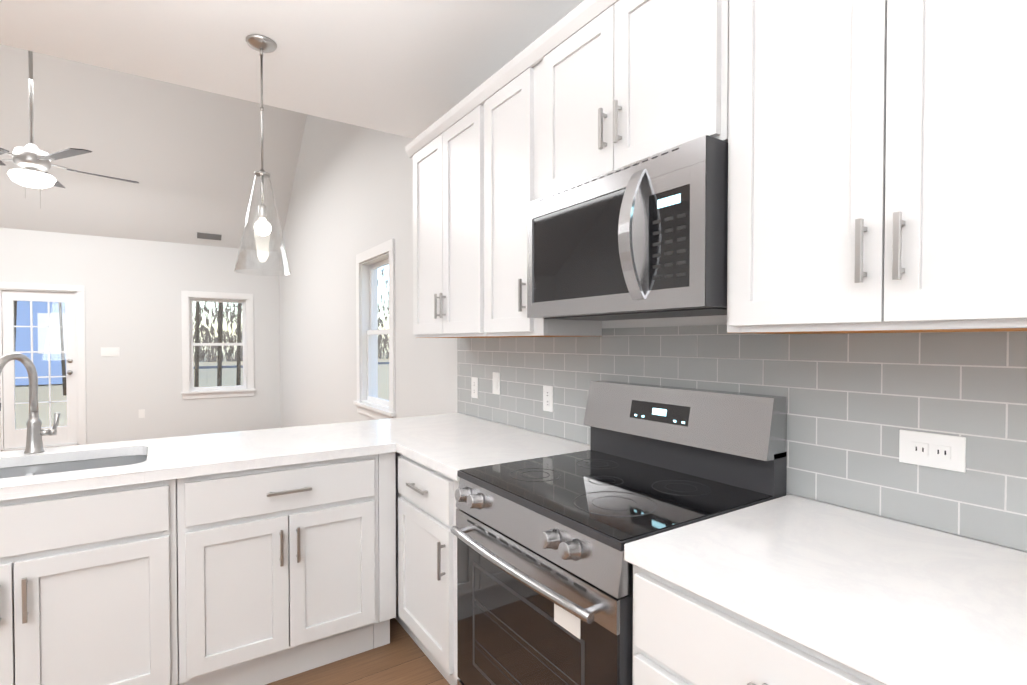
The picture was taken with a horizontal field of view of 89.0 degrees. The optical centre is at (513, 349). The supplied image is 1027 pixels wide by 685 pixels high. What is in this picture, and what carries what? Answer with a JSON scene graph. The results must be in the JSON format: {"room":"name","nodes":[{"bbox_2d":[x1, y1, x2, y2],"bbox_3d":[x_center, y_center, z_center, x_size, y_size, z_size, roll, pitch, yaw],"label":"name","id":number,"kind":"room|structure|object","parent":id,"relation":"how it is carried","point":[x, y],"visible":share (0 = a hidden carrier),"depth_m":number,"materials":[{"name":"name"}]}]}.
{"room":"kitchen","nodes":[
{"label":"kitchen","id":0,"kind":"room"},
{"bbox_2d":[0,228,279,443],"bbox_3d":[-6.264,-0.276,6.492,6.500,3.040,0.150,-1,1,-34],"label":"wall","id":1,"kind":"structure","parent":0,"point":[133,288],"depth_m":7.21,"materials":[{"name":"white paint"}]},
{"bbox_2d":[0,282,85,451],"bbox_3d":[-6.006,0.205,6.645,0.894,2.077,0.194,-1,1,-34],"label":"door","id":2,"kind":"structure","parent":1,"relation":"attached to","point":[72,432],"depth_m":6.67,"materials":[{"name":"white paint"}]},
{"bbox_2d":[101,347,119,356],"bbox_3d":[-5.388,0.026,6.985,0.200,0.120,0.009,-1,1,-34],"label":"light switch","id":3,"kind":"object","parent":1,"relation":"attached to","point":[110,351],"depth_m":6.98,"materials":[{"name":"white plastic"}]},
{"bbox_2d":[139,409,144,417],"bbox_3d":[-5.109,0.875,7.185,0.070,0.115,0.006,-1,1,-34],"label":"outlet","id":4,"kind":"object","parent":1,"relation":"attached to","point":[141,412],"depth_m":7.19,"materials":[{"name":"white plastic"}]},
{"bbox_2d":[181,291,255,398],"bbox_3d":[-4.362,-0.073,7.734,0.960,1.545,0.195,-1,1,-34],"label":"window","id":5,"kind":"structure","parent":1,"relation":"in","point":[190,390],"depth_m":7.70,"materials":[{"name":"white paint"}]},
{"bbox_2d":[1,439,449,684],"bbox_3d":[-3.009,1.383,1.627,6.500,0.120,11.900,-1,1,-34],"label":"floor","id":6,"kind":"structure","parent":0,"point":[401,658],"depth_m":2.15,"materials":[{"name":"brown wood"}]},
{"bbox_2d":[0,529,183,684],"bbox_3d":[-1.708,0.880,1.842,0.874,0.879,0.657,-1,1,-34],"label":"base cabinet","id":7,"kind":"object","parent":6,"relation":"on","point":[105,612],"depth_m":1.70,"materials":[{"name":"white paint"}]},
{"bbox_2d":[184,497,379,684],"bbox_3d":[-1.012,0.873,2.304,0.796,0.879,0.657,-1,1,-34],"label":"base cabinet","id":8,"kind":"object","parent":6,"relation":"on","point":[258,557],"depth_m":2.01,"materials":[{"name":"white paint"}]},
{"bbox_2d":[0,413,589,556],"bbox_3d":[-0.967,0.420,2.008,2.340,0.039,1.266,-1,1,-34],"label":"countertop","id":9,"kind":"structure","parent":8,"relation":"on","point":[184,482],"depth_m":1.97,"materials":[{"name":"white stone"}]},
{"bbox_2d":[0,353,59,452],"bbox_3d":[-1.838,0.206,1.967,0.179,0.393,0.230,-1,1,-34],"label":"faucet","id":10,"kind":"object","parent":9,"relation":"on","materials":[{"name":"silver metal"}]},
{"bbox_2d":[0,449,143,476],"bbox_3d":[-1.715,0.548,1.839,0.745,0.235,0.439,-1,1,-34],"label":"sink","id":11,"kind":"object","parent":9,"relation":"in","point":[17,467],"depth_m":2.06,"materials":[{"name":"silver metal"}]},
{"bbox_2d":[380,477,459,684],"bbox_3d":[-0.110,0.874,2.191,0.731,0.879,0.609,-1,1,-34],"label":"base cabinet","id":12,"kind":"object","parent":6,"relation":"on","point":[418,545],"depth_m":2.05,"materials":[{"name":"white paint"}]},
{"bbox_2d":[451,380,786,684],"bbox_3d":[0.270,0.727,1.614,0.724,1.192,0.760,-1,1,-34],"label":"range","id":13,"kind":"object","parent":6,"relation":"on","point":[544,582],"visible":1,"depth_m":1.50,"materials":[{"name":"silver metal"}]},
{"bbox_2d":[624,557,899,684],"bbox_3d":[0.727,0.894,1.002,0.655,0.879,0.764,-1,1,-34],"label":"base cabinet","id":14,"kind":"object","parent":6,"relation":"on","point":[683,634],"depth_m":0.95,"materials":[{"name":"white paint"}]},
{"bbox_2d":[624,495,1026,684],"bbox_3d":[0.953,0.442,0.642,0.658,0.037,1.596,-1,1,-34],"label":"countertop","id":15,"kind":"structure","parent":14,"relation":"on","point":[913,604],"depth_m":0.94,"materials":[{"name":"white stone"}]},
{"bbox_2d":[0,0,583,251],"bbox_3d":[-3.009,-2.452,1.565,6.200,2.071,11.600,-1,1,-34],"label":"ceiling","id":16,"kind":"structure","parent":0,"point":[413,69],"depth_m":3.12,"materials":[{"name":"white paint"}]},
{"bbox_2d":[0,50,138,208],"bbox_3d":[-3.602,-1.938,3.933,1.264,1.766,1.242,-1,1,-34],"label":"fan","id":17,"kind":"object","parent":16,"relation":"hanging from","point":[31,160],"visible":1,"depth_m":3.85,"materials":[{"name":"silver metal"}]},
{"bbox_2d":[197,232,221,239],"bbox_3d":[-4.341,-1.619,7.460,0.300,0.069,0.090,-1,1,-34],"label":"ceiling vent","id":18,"kind":"object","parent":16,"relation":"in","point":[209,236],"visible":0.94,"depth_m":7.45,"materials":[{"name":"grey metal"}]},
{"bbox_2d":[234,34,290,275],"bbox_3d":[-1.173,-0.896,2.441,0.240,1.068,0.240,-1,1,-34],"label":"pendant light","id":19,"kind":"object","parent":16,"relation":"hanging from","point":[261,44],"visible":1,"depth_m":2.43,"materials":[{"name":"clear glass"}]},
{"bbox_2d":[279,114,1026,552],"bbox_3d":[-0.366,-1.201,3.345,0.150,4.991,11.900,-1,1,-34],"label":"wall","id":20,"kind":"structure","parent":0,"point":[351,194],"depth_m":5.19,"materials":[{"name":"white paint"}]},
{"bbox_2d":[353,239,395,419],"bbox_3d":[-1.133,-0.143,4.473,0.195,1.450,0.970,-1,1,-34],"label":"window","id":21,"kind":"structure","parent":20,"relation":"in","point":[369,402],"depth_m":4.75,"materials":[{"name":"white paint"}]},
{"bbox_2d":[409,88,476,337],"bbox_3d":[-0.224,-0.606,2.705,0.314,1.079,0.789,-1,1,-34],"label":"upper cabinet","id":22,"kind":"object","parent":20,"relation":"attached to","point":[444,155],"depth_m":2.58,"materials":[{"name":"white paint"}]},
{"bbox_2d":[477,44,601,337],"bbox_3d":[0.111,-0.598,2.201,0.314,1.079,0.422,-1,1,-34],"label":"upper cabinet","id":23,"kind":"object","parent":20,"relation":"attached to","point":[505,100],"depth_m":2.14,"materials":[{"name":"white paint"}]},
{"bbox_2d":[533,0,716,200],"bbox_3d":[0.441,-0.833,1.702,0.314,0.593,0.763,-1,1,-34],"label":"upper cabinet","id":24,"kind":"object","parent":20,"relation":"attached to","point":[617,84],"depth_m":1.60,"materials":[{"name":"white paint"}]},
{"bbox_2d":[527,135,727,320],"bbox_3d":[0.390,-0.320,1.676,0.438,0.420,0.756,-1,1,-34],"label":"microwave","id":25,"kind":"object","parent":24,"relation":"attached to","point":[646,238],"visible":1,"depth_m":1.44,"materials":[{"name":"silver metal"}]},
{"bbox_2d":[457,325,1026,550],"bbox_3d":[0.667,0.163,1.670,0.006,0.486,3.630,-1,1,-34],"label":"tile backsplash","id":26,"kind":"structure","parent":20,"relation":"attached to","point":[856,402],"depth_m":1.36,"materials":[{"name":"grey tile"}]},
{"bbox_2d":[471,377,477,398],"bbox_3d":[-0.223,0.216,2.995,0.007,0.118,0.072,-1,1,-34],"label":"electrical outlet","id":27,"kind":"object","parent":26,"relation":"attached to","point":[474,387],"visible":1,"depth_m":2.99,"materials":[{"name":"white plastic"}]},
{"bbox_2d":[493,372,499,394],"bbox_3d":[-0.092,0.179,2.799,0.008,0.118,0.072,-1,1,-34],"label":"switch plate","id":28,"kind":"object","parent":26,"relation":"attached to","point":[496,382],"visible":1,"depth_m":2.79,"materials":[{"name":"white plastic"}]},
{"bbox_2d":[543,385,552,411],"bbox_3d":[0.160,0.225,2.421,0.007,0.118,0.072,-1,1,-34],"label":"electrical outlet","id":29,"kind":"object","parent":26,"relation":"attached to","point":[547,398],"visible":1,"depth_m":2.42,"materials":[{"name":"white plastic"}]},
{"bbox_2d":[899,429,965,472],"bbox_3d":[0.966,0.232,1.209,0.007,0.078,0.125,-1,1,-34],"label":"electrical outlet","id":30,"kind":"object","parent":26,"relation":"attached to","point":[942,451],"visible":1,"depth_m":1.20,"materials":[{"name":"white plastic"}]},
{"bbox_2d":[713,0,1026,333],"bbox_3d":[0.848,-0.580,1.094,0.314,1.079,0.704,-1,1,-34],"label":"upper cabinet","id":31,"kind":"object","parent":20,"relation":"attached to","point":[877,166],"depth_m":1.02,"materials":[{"name":"white paint"}]},
{"label":"outside","id":32,"kind":"structure","parent":0,"visible":0},
{"bbox_2d":[15,353,388,428],"bbox_3d":[-18.615,1.455,12.626,100.000,0.080,100.000,-1,1,-34],"label":"ground","id":33,"kind":"structure","parent":32,"point":[207,376],"depth_m":17.97,"materials":[{"name":"beige"}]},
{"bbox_2d":[15,301,65,385],"bbox_3d":[-20.688,-1.882,22.004,10.000,6.250,8.600,-1,1,-34],"label":"house","id":34,"kind":"structure","parent":33,"relation":"on","point":[19,371],"depth_m":19.32,"materials":[{"name":"blue"}]},
{"bbox_2d":[14,301,240,394],"bbox_3d":[-10.132,-4.652,16.776,12.665,12.064,8.424,-1,1,-34],"label":"trees","id":35,"kind":"object","parent":33,"relation":"on","point":[219,371],"depth_m":15.99,"materials":[{"name":"brown plant"}]},
{"bbox_2d":[193,264,388,361],"bbox_3d":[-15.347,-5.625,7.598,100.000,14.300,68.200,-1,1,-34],"label":"tree","id":36,"kind":"object","parent":33,"relation":"on","point":[383,341],"depth_m":42.87,"materials":[{"name":"brown plant"}]}
]}

